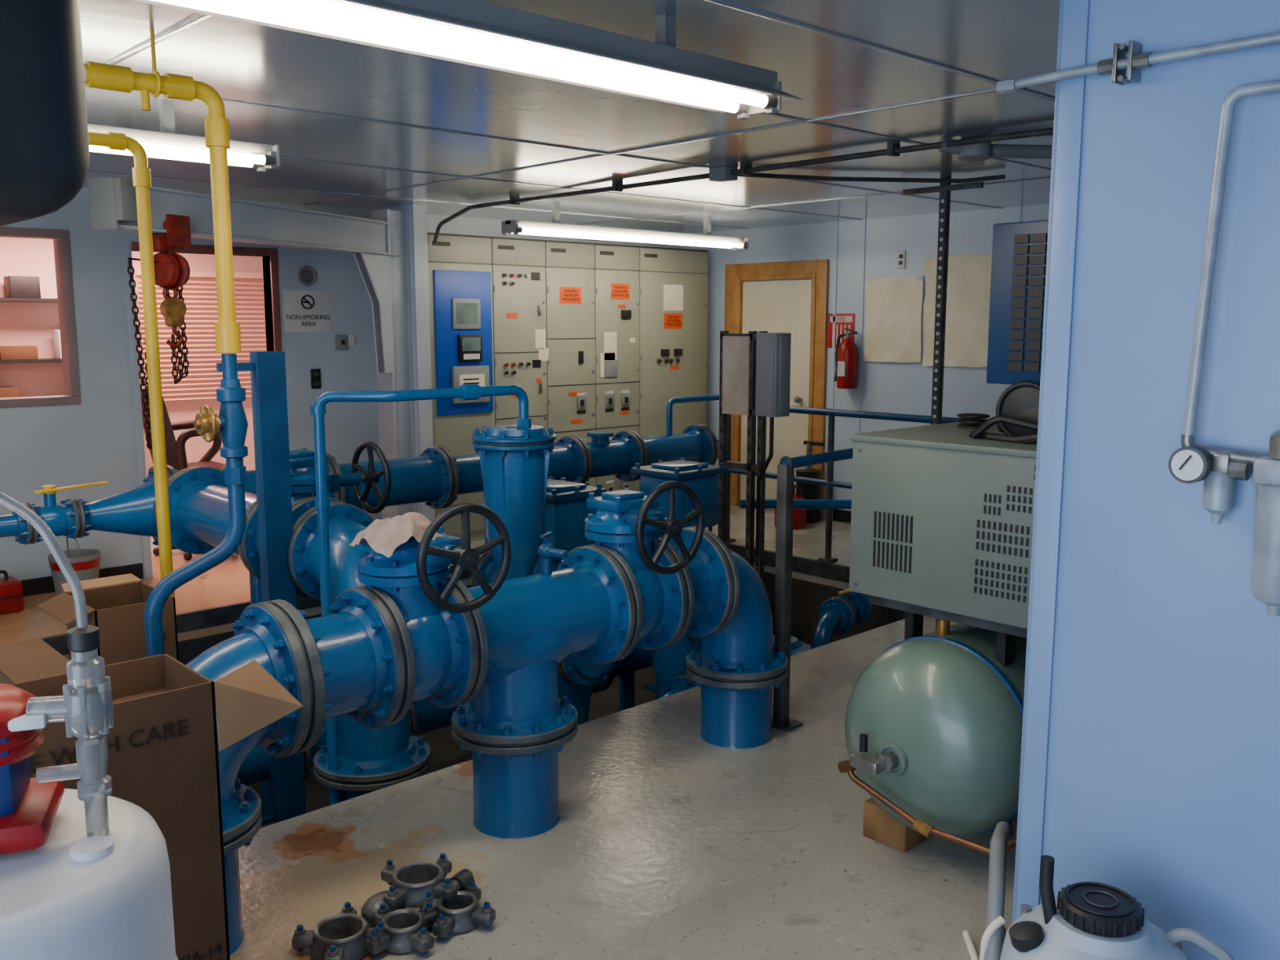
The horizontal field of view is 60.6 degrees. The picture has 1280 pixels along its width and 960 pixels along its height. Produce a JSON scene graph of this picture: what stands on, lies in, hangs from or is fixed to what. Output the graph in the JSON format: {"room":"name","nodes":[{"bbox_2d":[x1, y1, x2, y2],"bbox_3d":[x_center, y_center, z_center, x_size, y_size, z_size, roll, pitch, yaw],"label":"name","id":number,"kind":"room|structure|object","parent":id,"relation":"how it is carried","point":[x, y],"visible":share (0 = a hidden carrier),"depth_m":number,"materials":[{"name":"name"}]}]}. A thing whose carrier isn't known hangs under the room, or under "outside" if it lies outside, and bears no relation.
{"room":"mechanical room","nodes":[
{"label":"mechanical room","id":0,"kind":"room"},
{"bbox_2d":[0,0,89,226],"bbox_3d":[-0.831,-0.625,1.111,0.400,0.700,0.360,-8,11,-43],"label":"tank","id":1,"kind":"object","parent":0,"point":[45,151],"depth_m":1.12,"materials":[{"name":"metal"}]},
{"bbox_2d":[0,236,262,477],"bbox_3d":[-3.825,-0.717,7.923,5.100,2.460,1.980,-8,11,-43],"label":"wall","id":2,"kind":"structure","parent":0,"point":[21,323],"depth_m":8.38,"materials":[{"name":"paint"}]},
{"bbox_2d":[133,268,266,404],"bbox_3d":[-3.635,-1.199,9.199,1.100,1.090,0.100,-8,11,-43],"label":"window blind","id":3,"kind":"object","parent":2,"relation":"attached to","point":[199,293],"visible":0.41,"depth_m":9.18,"materials":[{"name":"plastic"}]},
{"bbox_2d":[0,187,682,580],"bbox_3d":[-3.099,-0.609,7.173,9.720,2.460,0.120,-8,11,-43],"label":"wall","id":4,"kind":"structure","parent":0,"point":[93,440],"depth_m":6.90,"materials":[{"name":"grey paint"}]},
{"bbox_2d":[0,226,80,408],"bbox_3d":[-3.861,-0.947,6.394,1.000,1.050,0.150,-8,11,-43],"label":"window","id":5,"kind":"structure","parent":4,"relation":"in","point":[62,255],"depth_m":6.65,"materials":[{"name":"brown wood"}]},
{"bbox_2d":[19,563,143,596],"bbox_3d":[-4.264,0.728,6.168,6.400,0.100,0.012,-8,11,-43],"label":"baseboard","id":6,"kind":"structure","parent":4,"relation":"attached to","point":[41,585],"depth_m":6.75,"materials":[{"name":"black rubber"}]},
{"bbox_2d":[122,240,281,577],"bbox_3d":[-2.904,-0.481,7.372,1.010,2.150,0.145,-8,11,-43],"label":"door frame","id":7,"kind":"structure","parent":4,"relation":"attached to","point":[127,246],"depth_m":7.12,"materials":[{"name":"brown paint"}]},
{"bbox_2d":[297,265,316,286],"bbox_3d":[-2.336,-1.430,7.679,0.144,0.144,0.024,-8,11,-43],"label":"air vent","id":8,"kind":"object","parent":4,"relation":"in","point":[306,275],"visible":1,"depth_m":7.68,"materials":[{"name":"grey metal"}]},
{"bbox_2d":[282,289,332,332],"bbox_3d":[-2.339,-1.188,7.718,0.360,0.290,0.014,-8,11,-43],"label":"no smoking sign","id":9,"kind":"object","parent":4,"relation":"attached to","point":[304,311],"visible":1,"depth_m":7.71,"materials":[{"name":"white paper"}]},
{"bbox_2d":[310,368,320,388],"bbox_3d":[-2.310,-0.721,7.805,0.070,0.140,0.024,-8,11,-43],"label":"electrical outlet","id":10,"kind":"object","parent":4,"relation":"attached to","point":[315,373],"visible":1,"depth_m":7.79,"materials":[{"name":"black plastic"}]},
{"bbox_2d":[334,334,355,350],"bbox_3d":[-2.124,-0.995,7.920,0.150,0.110,0.055,-8,11,-43],"label":"light switch","id":11,"kind":"object","parent":4,"relation":"attached to","point":[342,341],"visible":1,"depth_m":7.89,"materials":[{"name":"grey paint"}]},
{"bbox_2d":[374,204,435,521],"bbox_3d":[-1.720,-0.730,8.010,0.110,2.460,0.535,-8,11,-43],"label":"column","id":12,"kind":"structure","parent":0,"point":[417,214],"depth_m":7.76,"materials":[{"name":"paint"}]},
{"bbox_2d":[247,666,655,827],"bbox_3d":[-0.561,1.814,6.340,4.780,0.100,3.060,-8,11,-43],"label":"floor","id":13,"kind":"structure","parent":0,"point":[446,753],"depth_m":7.02,"materials":[{"name":"concrete"}]},
{"bbox_2d":[216,351,306,823],"bbox_3d":[-1.445,0.779,4.271,0.250,2.540,0.180,-8,11,-43],"label":"steel post","id":14,"kind":"object","parent":13,"relation":"on","point":[267,368],"visible":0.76,"depth_m":4.20,"materials":[{"name":"metal"}]},
{"bbox_2d":[176,482,431,802],"bbox_3d":[-1.530,1.003,4.816,0.450,1.940,1.845,-8,11,-43],"label":"pipe","id":15,"kind":"object","parent":13,"relation":"on","point":[371,760],"visible":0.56,"depth_m":4.22,"materials":[{"name":"blue metal"}]},
{"bbox_2d":[237,499,261,579],"label":"flange","id":16,"kind":"object","parent":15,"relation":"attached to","point":[249,547],"depth_m":4.54,"materials":[{"name":"metal"}]},
{"bbox_2d":[289,448,316,524],"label":"valve","id":17,"kind":"object","parent":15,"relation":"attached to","point":[302,468],"depth_m":4.44,"materials":[{"name":"metal"}]},
{"bbox_2d":[325,440,391,513],"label":"valve","id":18,"kind":"object","parent":15,"relation":"attached to","point":[370,477],"depth_m":4.73,"materials":[{"name":"metal"}]},
{"bbox_2d":[0,394,719,824],"bbox_3d":[-1.331,0.678,6.437,5.250,2.122,0.450,-8,11,-43],"label":"pipe","id":19,"kind":"object","parent":13,"relation":"on","point":[435,477],"visible":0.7,"depth_m":6.20,"materials":[{"name":"metal"}]},
{"bbox_2d":[310,383,556,805],"bbox_3d":[-0.733,0.838,4.299,0.942,2.415,0.336,-7,11,-40],"label":"vessel","id":20,"kind":"object","parent":13,"relation":"on","point":[514,459],"visible":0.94,"depth_m":4.25,"materials":[{"name":"blue paint"}]},
{"bbox_2d":[236,656,653,786],"bbox_3d":[-0.703,1.369,6.488,3.700,0.740,0.380,-8,11,-43],"label":"pipe","id":21,"kind":"object","parent":13,"relation":"on","point":[424,717],"visible":0.05,"depth_m":5.88,"materials":[{"name":"blue metal"}]},
{"bbox_2d":[471,574,479,586],"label":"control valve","id":22,"kind":"object","parent":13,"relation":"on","point":[474,582],"depth_m":6.07,"materials":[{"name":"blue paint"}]},
{"bbox_2d":[476,549,498,583],"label":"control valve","id":23,"kind":"object","parent":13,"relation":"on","point":[487,567],"depth_m":6.07,"materials":[{"name":"blue paint"}]},
{"bbox_2d":[544,477,607,552],"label":"control valve","id":24,"kind":"object","parent":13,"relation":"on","point":[567,511],"depth_m":4.79,"materials":[{"name":"blue paint"}]},
{"bbox_2d":[557,653,616,724],"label":"control valve","id":25,"kind":"object","parent":13,"relation":"on","point":[576,678],"depth_m":4.86,"materials":[{"name":"blue paint"}]},
{"bbox_2d":[648,490,668,518],"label":"control valve","id":26,"kind":"object","parent":13,"relation":"on","point":[663,507],"depth_m":5.41,"materials":[{"name":"blue paint"}]},
{"bbox_2d":[651,634,701,699],"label":"control valve","id":27,"kind":"object","parent":13,"relation":"on","point":[668,662],"depth_m":5.55,"materials":[{"name":"blue paint"}]},
{"bbox_2d":[657,674,697,699],"bbox_3d":[0.320,1.405,5.356,0.758,0.990,0.220,-8,11,-43],"label":"drain pipe","id":28,"kind":"object","parent":13,"relation":"on","point":[682,682],"visible":0.19,"depth_m":5.17,"materials":[{"name":"blue metal"}]},
{"bbox_2d":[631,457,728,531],"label":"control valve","id":29,"kind":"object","parent":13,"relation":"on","point":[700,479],"depth_m":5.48,"materials":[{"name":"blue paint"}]},
{"bbox_2d":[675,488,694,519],"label":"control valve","id":30,"kind":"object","parent":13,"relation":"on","point":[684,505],"depth_m":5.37,"materials":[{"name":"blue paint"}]},
{"bbox_2d":[626,635,810,665],"bbox_3d":[0.413,1.278,6.307,0.320,0.970,1.330,-8,11,-43],"label":"pipe","id":31,"kind":"object","parent":13,"relation":"on","point":[797,646],"visible":0.02,"depth_m":6.51,"materials":[{"name":"blue metal"}]},
{"bbox_2d":[717,330,791,582],"bbox_3d":[0.656,0.433,6.459,0.136,2.600,0.444,-8,11,-43],"label":"control box","id":32,"kind":"object","parent":13,"relation":"on","point":[754,371],"visible":0.61,"depth_m":6.30,"materials":[{"name":"metal"}]},
{"bbox_2d":[793,499,851,509],"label":"pipe","id":33,"kind":"object","parent":13,"relation":"on","point":[797,504],"depth_m":6.97,"materials":[{"name":"blue metal"}]},
{"bbox_2d":[902,176,983,425],"bbox_3d":[1.718,0.004,6.426,0.072,3.460,0.500,-8,11,-43],"label":"post","id":34,"kind":"object","parent":13,"relation":"on","point":[944,189],"visible":0.43,"depth_m":6.26,"materials":[{"name":"metal"}]},
{"bbox_2d":[0,504,1017,959],"bbox_3d":[-0.559,1.068,4.682,9.720,0.150,11.700,-8,11,-43],"label":"floor","id":35,"kind":"structure","parent":0,"point":[667,842],"depth_m":3.45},
{"bbox_2d":[0,569,24,614],"bbox_3d":[-3.704,0.641,6.277,0.260,0.240,0.205,-8,11,-43],"label":"tool case","id":36,"kind":"object","parent":35,"relation":"on","point":[11,599],"visible":1,"depth_m":6.26,"materials":[{"name":"paint"}]},
{"bbox_2d":[0,275,62,397],"bbox_3d":[-4.478,-0.547,8.355,1.140,2.000,0.300,-8,11,-43],"label":"shelf","id":37,"kind":"object","parent":35,"relation":"on","point":[16,288],"visible":0.3,"depth_m":8.07,"materials":[{"name":"white metal"}]},
{"bbox_2d":[0,637,69,684],"bbox_3d":[-1.449,0.853,2.671,0.140,0.850,0.420,-8,11,-43],"label":"cardboard box","id":38,"kind":"object","parent":35,"relation":"on","point":[28,660],"visible":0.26,"depth_m":2.62,"materials":[{"name":"brown cardboard"}]},
{"bbox_2d":[48,537,100,595],"bbox_3d":[-3.385,0.512,6.564,0.280,0.413,0.280,-8,11,-43],"label":"bucket","id":39,"kind":"object","parent":35,"relation":"on","point":[85,562],"visible":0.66,"depth_m":6.48,"materials":[{"name":"grey paint"}]},
{"bbox_2d":[0,788,177,959],"bbox_3d":[-1.013,0.982,1.689,0.584,0.875,0.584,-8,11,-43],"label":"plastic container","id":40,"kind":"object","parent":35,"relation":"on","point":[75,895],"visible":0.82,"depth_m":1.59,"materials":[{"name":"plastic"}]},
{"bbox_2d":[0,490,114,854],"bbox_3d":[-1.050,0.235,1.613,0.489,0.642,0.200,-3,9,-20],"label":"pump","id":41,"kind":"object","parent":40,"relation":"on","point":[29,806],"visible":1,"depth_m":1.64,"materials":[{"name":"grey metal"}]},
{"bbox_2d":[37,573,178,665],"bbox_3d":[-1.727,0.749,3.573,0.323,0.798,0.371,-8,11,-43],"label":"cardboard box","id":42,"kind":"object","parent":35,"relation":"on","point":[116,604],"visible":0.21,"depth_m":3.44,"materials":[{"name":"brown cardboard"}]},
{"bbox_2d":[10,653,302,959],"bbox_3d":[-1.132,0.864,2.398,0.730,0.905,0.290,-8,11,-43],"label":"cardboard box","id":43,"kind":"object","parent":35,"relation":"on","point":[163,759],"visible":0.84,"depth_m":2.36,"materials":[{"name":"brown cardboard"}]},
{"bbox_2d":[83,29,241,597],"bbox_3d":[-2.018,-0.017,3.061,1.610,2.460,0.697,-8,11,-43],"label":"gas pipe","id":44,"kind":"object","parent":35,"relation":"on","point":[102,76],"visible":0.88,"depth_m":3.27,"materials":[{"name":"metal"}]},
{"bbox_2d":[140,390,226,559],"bbox_3d":[-3.214,-0.059,7.844,0.615,1.180,0.606,-6,10,-36],"label":"office chair","id":45,"kind":"object","parent":35,"relation":"on","point":[175,452],"visible":0.3,"depth_m":7.54,"materials":[{"name":"black plastic"}]},
{"bbox_2d":[144,353,248,657],"bbox_3d":[-1.327,0.403,3.323,0.351,1.555,0.121,-8,11,-43],"label":"pipe","id":46,"kind":"object","parent":35,"relation":"on","point":[232,424],"visible":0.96,"depth_m":3.30,"materials":[{"name":"metal"}]},
{"bbox_2d":[88,177,417,519],"bbox_3d":[-2.218,-0.530,6.762,0.448,2.420,2.719,3,9,21],"label":"crane","id":47,"kind":"object","parent":35,"relation":"on","point":[380,246],"visible":0.83,"depth_m":7.31,"materials":[{"name":"grey paint"}]},
{"bbox_2d":[127,213,191,449],"bbox_3d":[-2.491,-0.771,5.737,0.195,1.211,0.308,2,8,15],"label":"chain hoist","id":48,"kind":"object","parent":47,"relation":"attached to","point":[171,269],"visible":0.77,"depth_m":5.71,"materials":[{"name":"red metal"}]},
{"bbox_2d":[291,853,495,959],"bbox_3d":[-0.670,1.180,2.993,0.524,0.110,0.378,-8,11,-43],"label":"coupling","id":49,"kind":"object","parent":35,"relation":"on","point":[446,906],"visible":1,"depth_m":2.98,"materials":[{"name":"metal"}]},
{"bbox_2d":[185,526,788,955],"bbox_3d":[-0.416,0.665,3.610,2.612,0.954,0.428,-8,11,-43],"label":"pipe","id":50,"kind":"object","parent":35,"relation":"on","point":[515,729],"visible":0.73,"depth_m":3.51,"materials":[{"name":"blue metal"}]},
{"bbox_2d":[327,502,511,728],"bbox_3d":[-0.671,0.382,3.274,0.393,0.676,0.493,-8,11,-43],"label":"valve","id":51,"kind":"object","parent":50,"relation":"attached to","point":[427,633],"visible":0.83,"depth_m":3.17,"materials":[{"name":"metal"}]},
{"bbox_2d":[349,511,444,557],"bbox_3d":[-0.705,0.152,3.226,0.257,0.116,0.239,-8,11,-43],"label":"rag","id":52,"kind":"object","parent":51,"relation":"on","point":[383,536],"visible":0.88,"depth_m":3.14,"materials":[{"name":"white fabric"}]},
{"bbox_2d":[557,480,704,664],"bbox_3d":[-0.034,0.306,3.867,0.370,0.656,0.493,-8,11,-43],"label":"valve","id":53,"kind":"object","parent":50,"relation":"attached to","point":[649,586],"visible":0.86,"depth_m":3.77,"materials":[{"name":"metal"}]},
{"bbox_2d":[426,232,707,542],"bbox_3d":[-0.602,-0.787,9.041,2.913,2.280,0.546,-8,11,-43],"label":"tall cabinet","id":54,"kind":"object","parent":35,"relation":"on","point":[596,336],"visible":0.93,"depth_m":8.70,"materials":[{"name":"metal"}]},
{"bbox_2d":[773,484,806,529],"bbox_3d":[1.224,0.170,8.892,0.260,0.427,0.260,-8,11,-43],"label":"gas can","id":55,"kind":"object","parent":35,"relation":"on","point":[799,514],"visible":0.38,"depth_m":8.81,"materials":[{"name":"red paint"}]},
{"bbox_2d":[795,440,824,523],"bbox_3d":[1.402,0.013,9.111,0.210,0.675,0.228,-1,8,-4],"label":"pail","id":56,"kind":"object","parent":35,"relation":"on","point":[807,491],"visible":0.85,"depth_m":9.05,"materials":[{"name":"black plastic"}]},
{"bbox_2d":[771,448,853,732],"bbox_3d":[1.231,0.362,5.052,1.870,1.141,0.130,-8,11,-43],"label":"metal post","id":57,"kind":"object","parent":35,"relation":"on","point":[781,721],"visible":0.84,"depth_m":4.43,"materials":[{"name":"metal"}]},
{"bbox_2d":[726,405,964,562],"bbox_3d":[1.472,0.066,7.385,0.100,1.063,2.472,-8,11,-43],"label":"guard railing","id":58,"kind":"object","parent":35,"relation":"on","point":[829,482],"visible":0.35,"depth_m":7.54,"materials":[{"name":"metal"}]},
{"bbox_2d":[862,797,932,852],"bbox_3d":[0.838,1.096,3.544,0.170,0.120,0.160,-8,11,-43],"label":"wood block","id":59,"kind":"object","parent":35,"relation":"on","point":[878,825],"visible":0.49,"depth_m":3.48,"materials":[{"name":"brown wood"}]},
{"bbox_2d":[962,821,1011,959],"bbox_3d":[0.882,1.093,2.796,0.112,0.338,0.398,3,9,18],"label":"hose","id":60,"kind":"object","parent":35,"relation":"on","point":[993,939],"visible":0.98,"depth_m":2.68,"materials":[{"name":"paint"}]},
{"bbox_2d":[1000,854,1234,959],"bbox_3d":[0.911,1.050,2.144,0.360,0.610,0.412,-5,10,-31],"label":"jerrycan","id":61,"kind":"object","parent":35,"relation":"on","point":[1086,920],"visible":1,"depth_m":2.10,"materials":[{"name":"white plastic"}]},
{"bbox_3d":[1.652,1.022,4.126,0.200,0.100,0.380,-8,11,-43],"label":"wood block","id":62,"kind":"object","parent":35,"relation":"on","visible":0},
{"bbox_2d":[837,381,1039,854],"bbox_3d":[1.398,0.361,3.673,1.735,1.409,0.886,-8,11,-43],"label":"air compressor","id":63,"kind":"object","parent":62,"relation":"on","point":[942,519],"visible":0.61,"depth_m":3.27,"materials":[{"name":"green metal"}]},
{"bbox_2d":[177,572,905,664],"bbox_3d":[-0.561,1.344,6.273,4.780,0.850,3.060,-8,11,-43],"label":"wall","id":64,"kind":"structure","parent":0,"point":[807,597],"depth_m":7.62,"materials":[{"name":"paint"}]},
{"bbox_2d":[40,542,849,655],"bbox_3d":[-0.560,0.819,6.218,4.610,0.106,2.890,-8,11,-43],"label":"trim","id":65,"kind":"structure","parent":64,"relation":"attached to","point":[192,620],"depth_m":6.50,"materials":[{"name":"metal"}]},
{"bbox_2d":[79,0,1060,233],"bbox_3d":[-0.559,-1.490,4.313,9.720,0.100,11.700,-8,11,-43],"label":"ceiling","id":66,"kind":"structure","parent":0,"point":[998,40],"depth_m":4.25,"materials":[{"name":"metal"}]},
{"bbox_2d":[87,98,279,172],"bbox_3d":[-2.369,-1.212,3.482,2.500,0.215,0.150,-8,11,-43],"label":"fluorescent light fixture","id":67,"kind":"object","parent":66,"relation":"hanging from","point":[166,144],"visible":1,"depth_m":4.06,"materials":[{"name":"white metal"}]},
{"bbox_2d":[131,0,802,119],"bbox_3d":[-0.537,-1.056,2.389,2.460,0.210,0.302,-8,11,-43],"label":"fluorescent light fixture","id":68,"kind":"object","parent":66,"relation":"hanging from","point":[476,33],"visible":1,"depth_m":2.59,"materials":[{"name":"white metal"}]},
{"bbox_2d":[88,0,1054,229],"bbox_3d":[0.150,-1.318,3.486,9.600,0.006,9.500,-8,11,-43],"label":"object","id":69,"kind":"structure","parent":66,"relation":"attached to","point":[200,17],"depth_m":4.74,"materials":[{"name":"metal"}]},
{"bbox_2d":[501,200,748,250],"bbox_3d":[-0.027,-1.843,7.955,2.300,0.240,0.150,-8,11,-43],"label":"fluorescent light fixture","id":70,"kind":"object","parent":66,"relation":"hanging from","point":[508,226],"visible":1,"depth_m":7.79,"materials":[{"name":"white metal"}]},
{"bbox_2d":[432,127,1053,244],"bbox_3d":[0.908,-1.570,6.146,1.305,0.264,5.554,-8,11,-43],"label":"conduit","id":71,"kind":"object","parent":66,"relation":"hanging from","point":[980,148],"depth_m":5.50,"materials":[{"name":"black metal"}]},
{"bbox_2d":[813,587,873,648],"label":"pipe","id":72,"kind":"object","parent":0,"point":[846,611],"depth_m":6.22,"materials":[{"name":"blue metal"}]},
{"bbox_2d":[682,204,1049,519],"bbox_3d":[3.692,-0.578,6.954,0.120,2.460,9.500,-8,11,-43],"label":"wall","id":73,"kind":"structure","parent":0,"point":[886,387],"depth_m":8.77,"materials":[{"name":"paint"}]},
{"bbox_2d":[739,280,811,510],"bbox_3d":[1.145,-0.718,9.507,0.108,1.990,0.760,-8,11,-43],"label":"door","id":74,"kind":"structure","parent":73,"relation":"in","point":[770,306],"depth_m":9.40,"materials":[{"name":"metal"}]},
{"bbox_2d":[724,259,829,519],"bbox_3d":[1.145,-0.797,9.530,0.060,2.160,1.130,-8,11,-43],"label":"door frame","id":75,"kind":"structure","parent":73,"relation":"attached to","point":[817,270],"depth_m":9.23,"materials":[{"name":"brown wood"}]},
{"bbox_2d":[827,313,854,347],"bbox_3d":[1.646,-1.221,8.967,0.011,0.280,0.260,-8,11,-43],"label":"fire extinguisher sign","id":76,"kind":"object","parent":73,"relation":"attached to","point":[842,321],"depth_m":8.97,"materials":[{"name":"red plastic"}]},
{"bbox_2d":[832,508,851,523],"bbox_3d":[4.261,0.690,6.428,0.012,0.100,7.700,-8,11,-43],"label":"baseboard","id":77,"kind":"structure","parent":73,"relation":"attached to","point":[839,515],"depth_m":9.13,"materials":[{"name":"black rubber"}]},
{"bbox_2d":[834,327,857,388],"bbox_3d":[1.670,-0.983,8.833,0.179,0.486,0.165,0,8,0],"label":"fire extinguisher","id":78,"kind":"object","parent":73,"relation":"attached to","point":[846,353],"visible":1,"depth_m":8.78,"materials":[{"name":"red paint"}]},
{"bbox_2d":[863,275,924,363],"bbox_3d":[1.982,-1.256,8.574,0.042,0.668,0.524,-8,11,-43],"label":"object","id":79,"kind":"object","parent":73,"relation":"attached to","point":[893,313],"visible":1,"depth_m":8.56,"materials":[{"name":"beige paper"}]},
{"bbox_2d":[897,249,906,268],"bbox_3d":[2.024,-1.708,8.486,0.016,0.140,0.070,-8,11,-43],"label":"electrical outlet","id":80,"kind":"object","parent":73,"relation":"attached to","point":[900,254],"visible":1,"depth_m":8.48,"materials":[{"name":"white plastic"}]},
{"bbox_2d":[831,206,1022,433],"bbox_3d":[2.503,-0.745,8.116,0.008,2.460,2.664,-8,11,-43],"label":"batten","id":81,"kind":"object","parent":73,"relation":"attached to","point":[1020,208],"visible":0.41,"depth_m":8.89,"materials":[{"name":"paint"}]},
{"bbox_2d":[922,252,991,367],"bbox_3d":[2.361,-1.260,8.168,0.039,0.831,0.567,-8,11,-43],"label":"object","id":82,"kind":"object","parent":73,"relation":"attached to","point":[969,276],"visible":0.8,"depth_m":8.12,"materials":[{"name":"beige paper"}]},
{"bbox_2d":[986,219,1048,384],"bbox_3d":[1.302,-0.448,3.312,0.187,0.657,0.450,-8,11,-43],"label":"electrical panel","id":83,"kind":"object","parent":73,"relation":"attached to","point":[1020,249],"visible":0.41,"depth_m":3.33,"materials":[{"name":"blue metal"}]},
{"bbox_2d":[1039,0,1279,959],"bbox_3d":[2.082,0.240,1.278,0.120,2.460,3.345,-8,11,-43],"label":"wall","id":84,"kind":"structure","parent":0,"point":[1162,787],"depth_m":2.23,"materials":[{"name":"blue paint"}]},
{"bbox_2d":[1012,0,1089,923],"bbox_3d":[0.950,0.068,2.471,0.136,2.460,0.062,-8,11,-43],"label":"trim","id":85,"kind":"structure","parent":84,"relation":"attached to","point":[1073,20],"depth_m":2.40,"materials":[{"name":"blue paint"}]},
{"bbox_2d":[995,31,1279,444],"bbox_3d":[1.424,-0.408,1.749,0.064,0.791,1.860,-8,11,-43],"label":"pipe","id":86,"kind":"object","parent":84,"relation":"attached to","point":[1136,60],"depth_m":2.11,"materials":[{"name":"grey metal"}]},
{"bbox_2d":[1168,430,1279,616],"bbox_3d":[1.153,0.075,2.106,0.100,0.350,0.247,-8,11,-43],"label":"filter","id":87,"kind":"object","parent":84,"relation":"attached to","point":[1192,463],"visible":1,"depth_m":2.07,"materials":[{"name":"metal"}]}
]}

